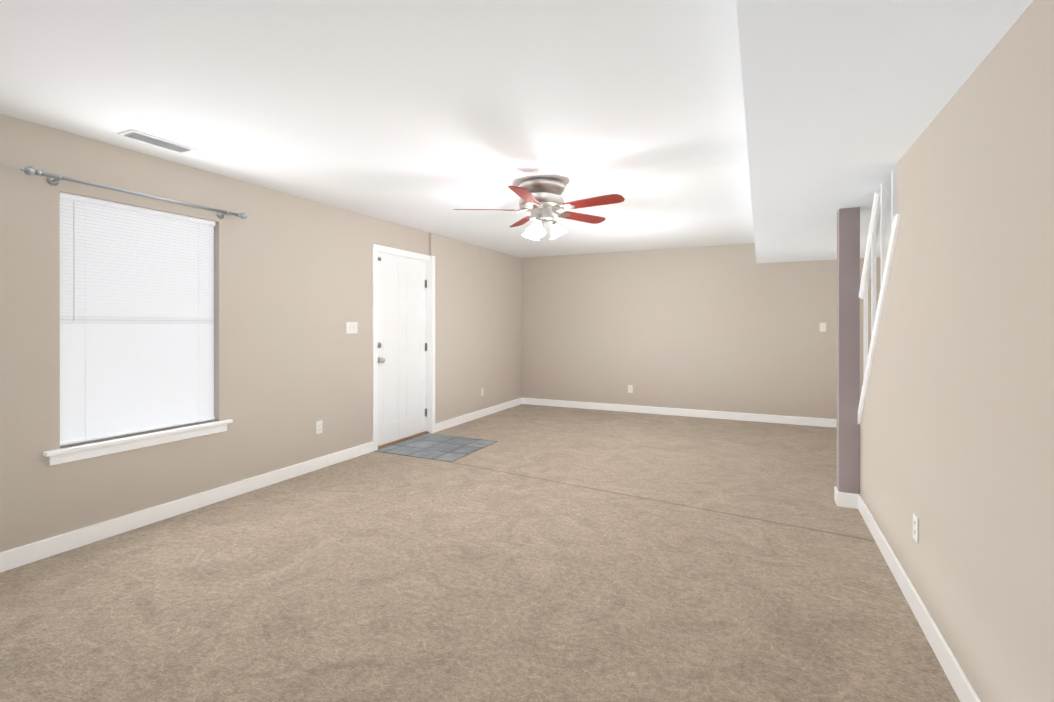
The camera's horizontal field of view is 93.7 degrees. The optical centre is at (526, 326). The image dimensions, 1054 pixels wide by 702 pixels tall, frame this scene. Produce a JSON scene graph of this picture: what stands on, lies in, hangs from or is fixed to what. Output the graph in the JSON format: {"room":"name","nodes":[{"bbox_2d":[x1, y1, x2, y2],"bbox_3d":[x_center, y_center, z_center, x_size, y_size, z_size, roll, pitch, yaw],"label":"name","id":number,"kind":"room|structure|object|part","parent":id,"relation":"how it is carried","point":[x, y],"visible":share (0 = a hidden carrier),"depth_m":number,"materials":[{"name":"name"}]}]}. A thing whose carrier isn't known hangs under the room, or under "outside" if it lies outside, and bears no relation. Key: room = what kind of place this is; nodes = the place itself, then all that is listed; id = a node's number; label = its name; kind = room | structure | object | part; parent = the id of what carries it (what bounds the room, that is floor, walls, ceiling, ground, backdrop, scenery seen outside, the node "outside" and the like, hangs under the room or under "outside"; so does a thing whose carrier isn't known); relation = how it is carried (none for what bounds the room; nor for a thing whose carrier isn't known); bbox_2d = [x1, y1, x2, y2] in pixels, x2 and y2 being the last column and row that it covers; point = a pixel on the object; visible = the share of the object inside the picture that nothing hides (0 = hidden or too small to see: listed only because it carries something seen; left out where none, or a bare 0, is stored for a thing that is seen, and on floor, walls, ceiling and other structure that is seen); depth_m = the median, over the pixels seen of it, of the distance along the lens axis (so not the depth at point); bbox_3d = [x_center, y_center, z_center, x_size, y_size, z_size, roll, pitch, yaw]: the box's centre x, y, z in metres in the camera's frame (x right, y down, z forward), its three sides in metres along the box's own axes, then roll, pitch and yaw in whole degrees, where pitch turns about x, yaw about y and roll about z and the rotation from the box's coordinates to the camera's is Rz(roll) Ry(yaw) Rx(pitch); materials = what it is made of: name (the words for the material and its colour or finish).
{"room":"empty living room","nodes":[
{"label":"empty living room","id":0,"kind":"room"},
{"bbox_2d":[0,114,521,552],"bbox_3d":[-2.105,0.086,4.226,0.175,2.440,9.330,0,0,25],"label":"wall","id":1,"kind":"structure","parent":0,"point":[292,297],"depth_m":3.84,"materials":[{"name":"beige paint"}]},
{"bbox_2d":[20,166,247,218],"bbox_3d":[-2.458,-0.836,3.241,0.098,0.061,1.300,0,0,25],"label":"curtain rod","id":2,"kind":"object","parent":1,"relation":"attached to","point":[53,179],"visible":1,"depth_m":3.02,"materials":[{"name":"silver metal"}]},
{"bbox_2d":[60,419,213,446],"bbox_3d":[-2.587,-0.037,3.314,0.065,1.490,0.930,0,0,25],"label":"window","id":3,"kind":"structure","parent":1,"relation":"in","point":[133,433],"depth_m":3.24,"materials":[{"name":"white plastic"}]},
{"bbox_2d":[60,192,215,445],"bbox_3d":[-2.539,-0.043,3.292,0.040,1.476,0.906,0,0,25],"label":"window blind","id":4,"kind":"object","parent":1,"relation":"attached to","point":[136,294],"visible":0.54,"depth_m":3.22,"materials":[{"name":"white plastic"}]},
{"bbox_2d":[73,201,85,439],"bbox_3d":[-2.675,-0.032,2.953,0.008,1.440,0.067,0,0,10],"label":"blind cord","id":5,"kind":"object","parent":4,"relation":"attached to","point":[74,297],"depth_m":2.92,"materials":[{"name":"white plastic"}]},
{"bbox_2d":[198,223,198,359],"bbox_3d":[-2.384,-0.033,3.587,0.002,1.440,0.002,0,0,25],"label":"blind cord","id":6,"kind":"object","parent":4,"relation":"attached to","point":[198,223],"depth_m":3.59,"materials":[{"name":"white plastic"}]},
{"bbox_2d":[43,419,232,465],"bbox_3d":[-2.519,0.750,3.283,0.135,0.085,1.080,0,0,25],"label":"window sill","id":7,"kind":"structure","parent":1,"relation":"attached to","point":[76,452],"depth_m":3.16,"materials":[{"name":"white wood"}]},
{"bbox_2d":[0,442,372,572],"bbox_3d":[-2.798,1.256,2.625,0.014,0.105,5.560,0,0,25],"label":"baseboard","id":8,"kind":"structure","parent":1,"relation":"attached to","point":[33,552],"depth_m":3.30,"materials":[{"name":"white wood"}]},
{"bbox_2d":[316,421,321,433],"bbox_3d":[-1.902,0.926,4.524,0.006,0.115,0.070,0,0,25],"label":"electrical outlet","id":9,"kind":"object","parent":1,"relation":"attached to","point":[318,427],"visible":1,"depth_m":4.51,"materials":[{"name":"white plastic"}]},
{"bbox_2d":[346,322,357,333],"bbox_3d":[-1.732,0.015,4.885,0.006,0.115,0.150,0,0,25],"label":"light switch","id":10,"kind":"object","parent":1,"relation":"attached to","point":[351,330],"visible":1,"depth_m":4.88,"materials":[{"name":"white plastic"}]},
{"bbox_2d":[378,252,426,445],"bbox_3d":[-1.439,0.245,5.640,0.059,2.074,0.907,0,0,25],"label":"door","id":11,"kind":"structure","parent":1,"relation":"in","point":[401,350],"depth_m":5.63,"materials":[{"name":"white wood"}]},
{"bbox_2d":[378,342,384,362],"bbox_3d":[-1.550,0.285,5.268,0.086,0.225,0.066,0,0,25],"label":"door handle","id":12,"kind":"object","parent":11,"relation":"attached to","point":[381,360],"depth_m":5.27,"materials":[{"name":"silver metal"}]},
{"bbox_3d":[-1.233,0.268,6.026,0.016,1.670,0.033,0,0,25],"label":"door hinges","id":13,"kind":"part","parent":11,"relation":"part of","materials":[{"name":"silver metal"}]},
{"bbox_2d":[372,244,434,450],"bbox_3d":[-1.412,0.223,5.624,0.151,2.162,1.034,0,0,25],"label":"door frame","id":14,"kind":"structure","parent":1,"relation":"attached to","point":[390,250],"depth_m":5.91,"materials":[{"name":"white wood"}]},
{"bbox_2d":[435,398,521,431],"bbox_3d":[-0.605,1.249,7.175,0.014,0.105,2.440,0,0,25],"label":"baseboard","id":15,"kind":"structure","parent":1,"relation":"attached to","point":[443,425],"depth_m":6.91,"materials":[{"name":"white wood"}]},
{"bbox_2d":[0,0,754,257],"bbox_3d":[0.360,-1.182,3.057,5.630,0.100,9.330,0,0,25],"label":"ceiling","id":16,"kind":"structure","parent":0,"point":[428,116],"depth_m":2.48,"materials":[{"name":"white paint"}]},
{"bbox_2d":[117,129,196,153],"bbox_3d":[-2.258,-1.125,3.030,0.150,0.014,0.360,0,0,25],"label":"ceiling vent","id":17,"kind":"object","parent":16,"relation":"in","point":[153,140],"visible":0.96,"depth_m":3.00,"materials":[{"name":"white plastic"}]},
{"bbox_2d":[454,178,624,239],"bbox_3d":[0.130,-0.911,3.870,1.313,0.443,1.313,0,0,25],"label":"fan","id":18,"kind":"object","parent":16,"relation":"hanging from","point":[541,200],"visible":1,"depth_m":3.80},
{"bbox_2d":[0,404,959,701],"bbox_3d":[0.360,1.358,3.061,5.630,0.100,9.330,0,0,25],"label":"floor carpet","id":19,"kind":"object","parent":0,"point":[552,554],"visible":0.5,"depth_m":2.48,"materials":[{"name":"beige carpet"}]},
{"bbox_2d":[375,433,497,461],"bbox_3d":[-0.968,1.301,5.371,0.968,0.006,0.930,0,0,25],"label":"floor","id":20,"kind":"structure","parent":19,"relation":"on","point":[446,448],"depth_m":5.29,"materials":[{"name":"tile"}]},
{"bbox_2d":[837,207,859,493],"bbox_3d":[2.352,0.227,3.621,0.126,2.160,0.130,0,0,25],"label":"post","id":21,"kind":"object","parent":19,"relation":"on","point":[848,345],"visible":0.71,"depth_m":3.56,"materials":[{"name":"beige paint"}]},
{"bbox_2d":[522,243,880,418],"bbox_3d":[2.405,0.081,7.175,5.455,2.440,0.140,0,0,25],"label":"wall","id":22,"kind":"structure","parent":0,"point":[730,328],"depth_m":7.14,"materials":[{"name":"beige paint"}]},
{"bbox_2d":[628,385,632,392],"bbox_3d":[1.567,0.951,7.491,0.070,0.115,0.006,0,0,25],"label":"electrical outlet","id":23,"kind":"object","parent":22,"relation":"attached to","point":[630,388],"visible":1,"depth_m":7.49,"materials":[{"name":"white plastic"}]},
{"bbox_2d":[522,398,836,427],"bbox_3d":[2.309,1.249,7.137,5.315,0.105,0.014,0,0,25],"label":"baseboard","id":24,"kind":"structure","parent":22,"relation":"attached to","point":[821,422],"depth_m":7.11,"materials":[{"name":"white wood"}]},
{"bbox_2d":[820,323,825,331],"bbox_3d":[3.838,0.013,6.409,0.070,0.115,0.016,0,0,25],"label":"light switch","id":25,"kind":"object","parent":22,"relation":"attached to","point":[822,327],"visible":1,"depth_m":6.41,"materials":[{"name":"white plastic"}]},
{"bbox_2d":[834,486,838,504],"bbox_3d":[2.289,1.254,3.652,0.014,0.105,0.130,0,0,25],"label":"baseboard","id":26,"kind":"structure","parent":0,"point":[835,492],"depth_m":3.65,"materials":[{"name":"white wood"}]},
{"bbox_2d":[837,492,859,508],"bbox_3d":[2.315,1.255,3.560,0.140,0.105,0.014,0,0,25],"label":"baseboard","id":27,"kind":"structure","parent":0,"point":[847,500],"depth_m":3.56,"materials":[{"name":"white wood"}]},
{"bbox_2d":[859,170,896,373],"bbox_3d":[2.707,0.230,3.027,1.041,2.157,1.640,0,0,25],"label":"stair railing","id":28,"kind":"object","parent":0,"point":[878,213],"depth_m":3.17,"materials":[{"name":"wood"}]},
{"bbox_2d":[736,0,1032,262],"bbox_3d":[1.987,-0.991,2.287,1.750,0.280,9.050,0,0,25],"label":"ceiling","id":29,"kind":"structure","parent":0,"point":[846,102],"depth_m":1.80,"materials":[{"name":"white paint"}]},
{"bbox_2d":[860,0,1053,701],"bbox_3d":[1.319,0.091,1.153,0.115,2.440,6.426,0,0,25],"label":"wall","id":30,"kind":"structure","parent":0,"point":[957,439],"depth_m":1.60,"materials":[{"name":"beige paint"}]},
{"bbox_2d":[858,213,900,423],"bbox_3d":[2.325,0.367,3.277,0.143,1.880,1.780,0,0,25],"label":"trim","id":31,"kind":"structure","parent":30,"relation":"attached to","point":[891,247],"depth_m":2.90,"materials":[{"name":"white wood"}]},
{"bbox_2d":[913,513,917,542],"bbox_3d":[1.772,0.919,2.253,0.006,0.115,0.070,0,0,25],"label":"electrical outlet","id":32,"kind":"object","parent":30,"relation":"attached to","point":[915,527],"visible":0.98,"depth_m":2.25,"materials":[{"name":"white plastic"}]},
{"bbox_2d":[858,495,980,701],"bbox_3d":[1.128,1.259,0.901,0.014,0.105,5.804,0,0,25],"label":"baseboard","id":33,"kind":"structure","parent":30,"relation":"attached to","point":[964,690],"depth_m":2.10,"materials":[{"name":"white wood"}]}
]}

